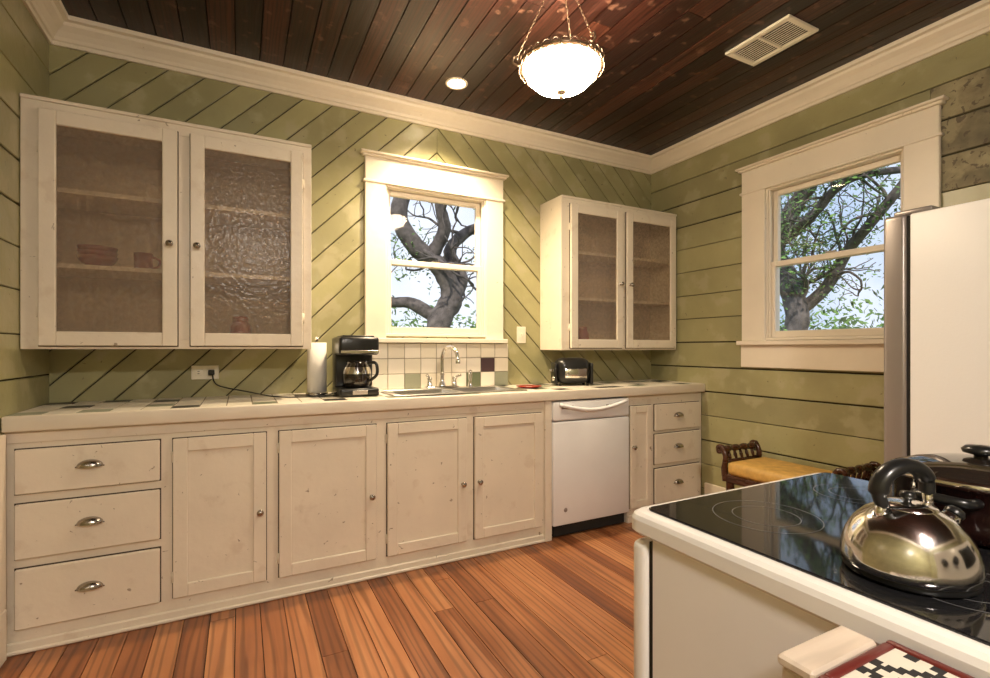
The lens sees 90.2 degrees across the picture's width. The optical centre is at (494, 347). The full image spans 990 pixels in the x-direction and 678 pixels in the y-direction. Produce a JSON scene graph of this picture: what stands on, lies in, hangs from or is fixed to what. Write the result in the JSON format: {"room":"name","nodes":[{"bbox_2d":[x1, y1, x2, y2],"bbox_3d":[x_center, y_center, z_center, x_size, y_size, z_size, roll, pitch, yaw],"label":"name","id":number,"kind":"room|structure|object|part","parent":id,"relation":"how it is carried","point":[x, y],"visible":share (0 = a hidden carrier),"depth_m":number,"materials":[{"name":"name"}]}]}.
{"room":"kitchen","nodes":[
{"label":"kitchen","id":0,"kind":"room"},
{"bbox_2d":[0,0,48,434],"bbox_3d":[-0.993,-0.190,-0.006,0.130,2.780,5.300,0,0,-27],"label":"wall","id":1,"kind":"structure","parent":0,"point":[24,49],"depth_m":2.01,"materials":[{"name":"green paint"}]},
{"bbox_2d":[0,435,5,613],"bbox_3d":[-1.863,0.665,1.844,0.019,0.667,0.106,0,0,-27],"label":"trim","id":2,"kind":"structure","parent":1,"relation":"attached to","point":[2,437],"depth_m":1.86,"materials":[{"name":"paint"}]},
{"bbox_2d":[0,609,6,666],"bbox_3d":[-0.804,1.099,-0.204,0.021,0.199,4.715,0,0,-27],"label":"baseboard","id":3,"kind":"structure","parent":1,"relation":"attached to","point":[3,616],"depth_m":1.87,"materials":[{"name":"paint"}]},
{"bbox_2d":[0,522,643,677],"bbox_3d":[0.800,1.250,0.919,4.165,0.100,5.300,0,0,-27],"label":"floor","id":4,"kind":"structure","parent":0,"point":[562,606],"depth_m":2.09,"materials":[{"name":"brown wood"}]},
{"bbox_2d":[4,401,551,656],"bbox_3d":[-0.889,0.764,2.710,2.539,0.869,0.562,0,0,-27],"label":"base cabinet","id":5,"kind":"object","parent":4,"relation":"on","point":[115,529],"visible":0.97,"depth_m":2.31,"materials":[{"name":"beige paint"}]},
{"bbox_2d":[1,379,704,432],"bbox_3d":[-0.288,0.296,3.027,3.899,0.062,0.549,0,0,-27],"label":"countertop","id":6,"kind":"structure","parent":5,"relation":"on","point":[89,414],"depth_m":2.44,"materials":[{"name":"tile"}]},
{"bbox_2d":[212,374,336,397],"bbox_3d":[-1.193,0.200,2.640,0.660,0.126,0.088,0,0,-4],"label":"power cord","id":7,"kind":"object","parent":6,"relation":"on","point":[212,374],"visible":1,"depth_m":2.64,"materials":[{"name":"black plastic"}]},
{"bbox_2d":[306,336,327,394],"bbox_3d":[-1.011,0.099,2.798,0.120,0.330,0.120,0,0,-27],"label":"paper towel holder","id":8,"kind":"object","parent":6,"relation":"on","point":[317,355],"visible":0.96,"depth_m":2.75,"materials":[{"name":"white paper"}]},
{"bbox_2d":[332,335,378,396],"bbox_3d":[-0.786,0.097,2.776,0.216,0.333,0.276,0,0,-27],"label":"coffee maker","id":9,"kind":"object","parent":6,"relation":"on","point":[352,354],"visible":1,"depth_m":2.69,"materials":[{"name":"black plastic"}]},
{"bbox_2d":[425,345,472,388],"bbox_3d":[-0.272,0.120,3.161,0.341,0.274,0.171,0,0,-27],"label":"kitchen faucet","id":10,"kind":"object","parent":6,"relation":"on","point":[442,384],"visible":1,"depth_m":3.18,"materials":[{"name":"silver metal"}]},
{"bbox_2d":[379,385,526,396],"bbox_3d":[-0.265,0.346,3.042,0.840,0.176,0.410,0,0,-27],"label":"sink","id":11,"kind":"object","parent":6,"relation":"in","point":[493,388],"visible":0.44,"depth_m":3.07,"materials":[{"name":"metal"}]},
{"bbox_2d":[516,385,541,387],"bbox_3d":[0.226,0.257,3.268,0.176,0.014,0.176,0,0,-27],"label":"dish","id":12,"kind":"object","parent":6,"relation":"on","point":[521,386],"visible":1,"depth_m":3.30,"materials":[{"name":"red ceramic"}]},
{"bbox_2d":[549,357,592,385],"bbox_3d":[0.533,0.165,3.497,0.305,0.197,0.154,0,0,-7],"label":"toaster","id":13,"kind":"object","parent":6,"relation":"on","point":[565,370],"visible":1,"depth_m":3.43,"materials":[{"name":"black plastic"}]},
{"bbox_2d":[552,397,628,536],"bbox_3d":[0.531,0.769,3.413,0.616,0.862,0.522,0,0,-27],"label":"dishwasher","id":14,"kind":"object","parent":4,"relation":"on","point":[590,437],"visible":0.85,"depth_m":3.19,"materials":[{"name":"grey metal"}]},
{"bbox_2d":[624,392,700,522],"bbox_3d":[1.123,0.764,3.748,0.730,0.869,0.562,0,0,-27],"label":"base cabinet","id":15,"kind":"object","parent":4,"relation":"on","point":[664,429],"visible":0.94,"depth_m":3.51,"materials":[{"name":"beige paint"}]},
{"bbox_2d":[716,440,880,489],"bbox_3d":[1.708,0.899,2.840,0.360,0.600,0.758,0,0,-27],"label":"upholstered bench","id":16,"kind":"object","parent":4,"relation":"on","point":[754,469],"visible":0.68,"depth_m":2.92,"materials":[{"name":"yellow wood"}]},
{"bbox_2d":[632,473,989,677],"bbox_3d":[0.669,0.669,0.792,0.625,1.059,0.695,0,0,-27],"label":"electric range","id":17,"kind":"object","parent":4,"relation":"on","point":[728,582],"visible":0.82,"depth_m":0.76,"materials":[{"name":"metal"}]},
{"bbox_2d":[839,458,986,598],"bbox_3d":[0.544,0.220,0.649,0.150,0.151,0.147,0,0,-27],"label":"tea kettle","id":18,"kind":"object","parent":17,"relation":"on","point":[905,543],"visible":1,"depth_m":0.61,"materials":[{"name":"silver metal"}]},
{"bbox_2d":[891,444,989,548],"bbox_3d":[0.790,0.227,0.802,0.240,0.138,0.267,0,0,23],"label":"stock pot","id":19,"kind":"object","parent":17,"relation":"on","point":[962,481],"visible":0.66,"depth_m":0.75,"materials":[{"name":"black metal"}]},
{"bbox_2d":[884,198,989,485],"bbox_3d":[2.029,0.344,1.737,0.864,1.711,0.866,0,0,-27],"label":"refrigerator","id":20,"kind":"object","parent":4,"relation":"on","point":[937,259],"visible":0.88,"depth_m":1.73,"materials":[{"name":"grey metal"}]},
{"bbox_3d":[0.467,0.809,0.289,0.185,0.779,0.585,0,0,-27],"label":"side table","id":21,"kind":"object","parent":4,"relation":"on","visible":0},
{"bbox_2d":[778,625,875,677],"bbox_3d":[0.357,0.369,0.528,0.119,0.099,0.038,0,0,-27],"label":"wooden box","id":22,"kind":"object","parent":21,"relation":"on","point":[821,654],"visible":0.92,"depth_m":0.52,"materials":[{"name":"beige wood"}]},
{"bbox_2d":[818,640,974,677],"bbox_3d":[0.433,0.369,0.400,0.136,0.099,0.254,0,0,-27],"label":"tray","id":23,"kind":"object","parent":21,"relation":"on","point":[890,659],"visible":1,"depth_m":0.50,"materials":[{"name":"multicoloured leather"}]},
{"bbox_2d":[46,44,651,402],"bbox_3d":[-0.445,-0.190,3.332,4.165,2.780,0.130,0,0,-27],"label":"wall","id":24,"kind":"structure","parent":0,"point":[337,136],"depth_m":2.97,"materials":[{"name":"green paint"}]},
{"bbox_2d":[19,93,311,348],"bbox_3d":[-1.542,-0.528,2.456,1.147,1.067,0.417,0,0,-27],"label":"upper cabinet","id":25,"kind":"object","parent":24,"relation":"attached to","point":[226,214],"visible":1,"depth_m":2.42,"materials":[{"name":"beige paint"}]},
{"bbox_2d":[76,244,117,265],"bbox_3d":[-1.877,-0.422,2.329,0.156,0.104,0.156,0,0,-27],"label":"bowl","id":26,"kind":"object","parent":25,"relation":"in","point":[88,254],"visible":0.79,"depth_m":2.28,"materials":[{"name":"ceramic"}]},
{"bbox_2d":[133,252,160,268],"bbox_3d":[-1.707,-0.415,2.411,0.080,0.090,0.101,0,0,31],"label":"mug","id":27,"kind":"object","parent":25,"relation":"in","point":[141,259],"visible":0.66,"depth_m":2.37,"materials":[{"name":"ceramic"}]},
{"bbox_2d":[230,316,250,333],"bbox_3d":[-1.344,-0.091,2.604,0.100,0.155,0.100,0,0,-27],"label":"storage jar","id":28,"kind":"object","parent":25,"relation":"in","point":[240,324],"visible":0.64,"depth_m":2.57,"materials":[{"name":"ceramic"}]},
{"bbox_2d":[191,365,218,379],"bbox_3d":[-1.563,0.133,2.659,0.130,0.075,0.039,0,0,-27],"label":"wall outlet","id":29,"kind":"object","parent":24,"relation":"attached to","point":[197,372],"visible":1,"depth_m":2.66,"materials":[{"name":"beige plastic"}]},
{"bbox_2d":[360,148,508,342],"bbox_3d":[-0.398,-0.627,3.322,1.030,1.186,0.180,0,0,-27],"label":"window","id":30,"kind":"structure","parent":24,"relation":"in","point":[387,175],"depth_m":3.27,"materials":[{"name":"paint"}]},
{"bbox_2d":[372,343,507,389],"bbox_3d":[-0.343,0.116,3.303,0.980,0.296,0.013,0,0,-27],"label":"tile backsplash","id":31,"kind":"structure","parent":24,"relation":"attached to","point":[401,365],"depth_m":3.28,"materials":[{"name":"tile"}]},
{"bbox_2d":[517,327,525,342],"bbox_3d":[0.194,-0.095,3.577,0.075,0.120,0.019,0,0,-27],"label":"light switch","id":32,"kind":"object","parent":24,"relation":"attached to","point":[521,331],"visible":1,"depth_m":3.58,"materials":[{"name":"beige plastic"}]},
{"bbox_2d":[540,195,676,349],"bbox_3d":[0.901,-0.523,3.767,1.107,1.077,0.327,0,0,-27],"label":"upper cabinet","id":33,"kind":"object","parent":24,"relation":"attached to","point":[607,269],"visible":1,"depth_m":3.78,"materials":[{"name":"beige paint"}]},
{"bbox_2d":[578,327,588,338],"bbox_3d":[0.646,-0.081,3.653,0.100,0.155,0.100,0,0,-27],"label":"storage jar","id":34,"kind":"object","parent":33,"relation":"in","point":[583,333],"visible":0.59,"depth_m":3.62,"materials":[{"name":"ceramic"}]},
{"bbox_2d":[61,0,980,154],"bbox_3d":[0.800,-1.630,0.919,4.165,0.100,5.300,0,0,-27],"label":"ceiling","id":35,"kind":"structure","parent":0,"point":[667,78],"depth_m":2.53,"materials":[{"name":"brown wood"}]},
{"bbox_2d":[445,77,467,89],"bbox_3d":[-0.229,-1.577,2.943,0.134,0.005,0.134,0,0,-27],"label":"recessed light","id":36,"kind":"object","parent":35,"relation":"in","point":[456,83],"visible":1,"depth_m":2.94,"materials":[{"name":"paint"}]},
{"bbox_2d":[512,0,604,99],"bbox_3d":[0.290,-1.328,2.125,0.380,0.502,0.401,0,0,-27],"label":"pendant light","id":37,"kind":"object","parent":35,"relation":"hanging from","point":[561,68],"visible":1,"depth_m":2.05,"materials":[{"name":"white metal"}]},
{"bbox_3d":[0.287,-1.167,2.140,0.332,0.105,0.332,0,0,-27],"label":"lamp shade","id":38,"kind":"part","parent":37,"relation":"part of","materials":[{"name":"white glass"}]},
{"bbox_2d":[725,14,818,65],"bbox_3d":[1.414,-1.573,2.536,0.240,0.013,0.350,0,0,-27],"label":"ceiling vent","id":39,"kind":"object","parent":35,"relation":"attached to","point":[789,30],"depth_m":2.52,"materials":[{"name":"white metal"}]},
{"bbox_2d":[651,32,989,494],"bbox_3d":[2.593,-0.190,1.845,0.130,2.780,5.300,0,0,-27],"label":"wall","id":40,"kind":"structure","parent":0,"point":[830,420],"depth_m":3.20,"materials":[{"name":"green paint"}]},
{"bbox_2d":[22,0,989,174],"bbox_3d":[0.800,-1.522,0.919,3.904,0.114,5.299,0,0,-27],"label":"trim","id":41,"kind":"structure","parent":40,"relation":"attached to","point":[61,29],"depth_m":2.82,"materials":[{"name":"paint"}]},
{"bbox_2d":[704,482,725,494],"bbox_3d":[2.642,1.099,1.574,0.029,0.199,4.715,0,0,-27],"label":"baseboard","id":42,"kind":"structure","parent":40,"relation":"attached to","point":[709,488],"depth_m":3.61,"materials":[{"name":"paint"}]},
{"bbox_2d":[735,95,948,371],"bbox_3d":[1.995,-0.550,2.937,0.180,1.360,1.140,0,0,-27],"label":"window","id":43,"kind":"structure","parent":40,"relation":"in","point":[910,137],"depth_m":2.94,"materials":[{"name":"paint"}]},
{"label":"outside","id":44,"kind":"structure","parent":0,"visible":0},
{"label":"lawn","id":45,"kind":"structure","parent":44,"visible":0},
{"bbox_2d":[390,197,475,327],"bbox_3d":[-1.218,-1.297,7.521,4.373,6.605,3.246,0,0,-27],"label":"oak tree","id":46,"kind":"object","parent":45,"relation":"on","point":[453,284],"visible":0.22,"depth_m":7.55,"materials":[{"name":"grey plant"}]},
{"bbox_2d":[391,274,475,328],"bbox_3d":[-1.436,0.321,11.051,6.160,3.828,3.936,0,0,-27],"label":"shrub","id":47,"kind":"object","parent":45,"relation":"on","point":[465,305],"visible":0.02,"depth_m":11.00,"materials":[{"name":"green plant"}]},
{"bbox_2d":[780,270,883,330],"bbox_3d":[7.059,0.289,9.598,4.108,3.866,6.126,0,0,-27],"label":"shrub","id":48,"kind":"object","parent":45,"relation":"on","point":[844,320],"visible":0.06,"depth_m":9.44,"materials":[{"name":"green plant"}]},
{"bbox_2d":[780,164,899,330],"bbox_3d":[4.730,-0.936,7.049,3.097,5.891,3.393,0,0,-27],"label":"oak tree","id":49,"kind":"object","parent":45,"relation":"on","point":[794,289],"visible":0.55,"depth_m":7.16,"materials":[{"name":"green plant"}]}
]}

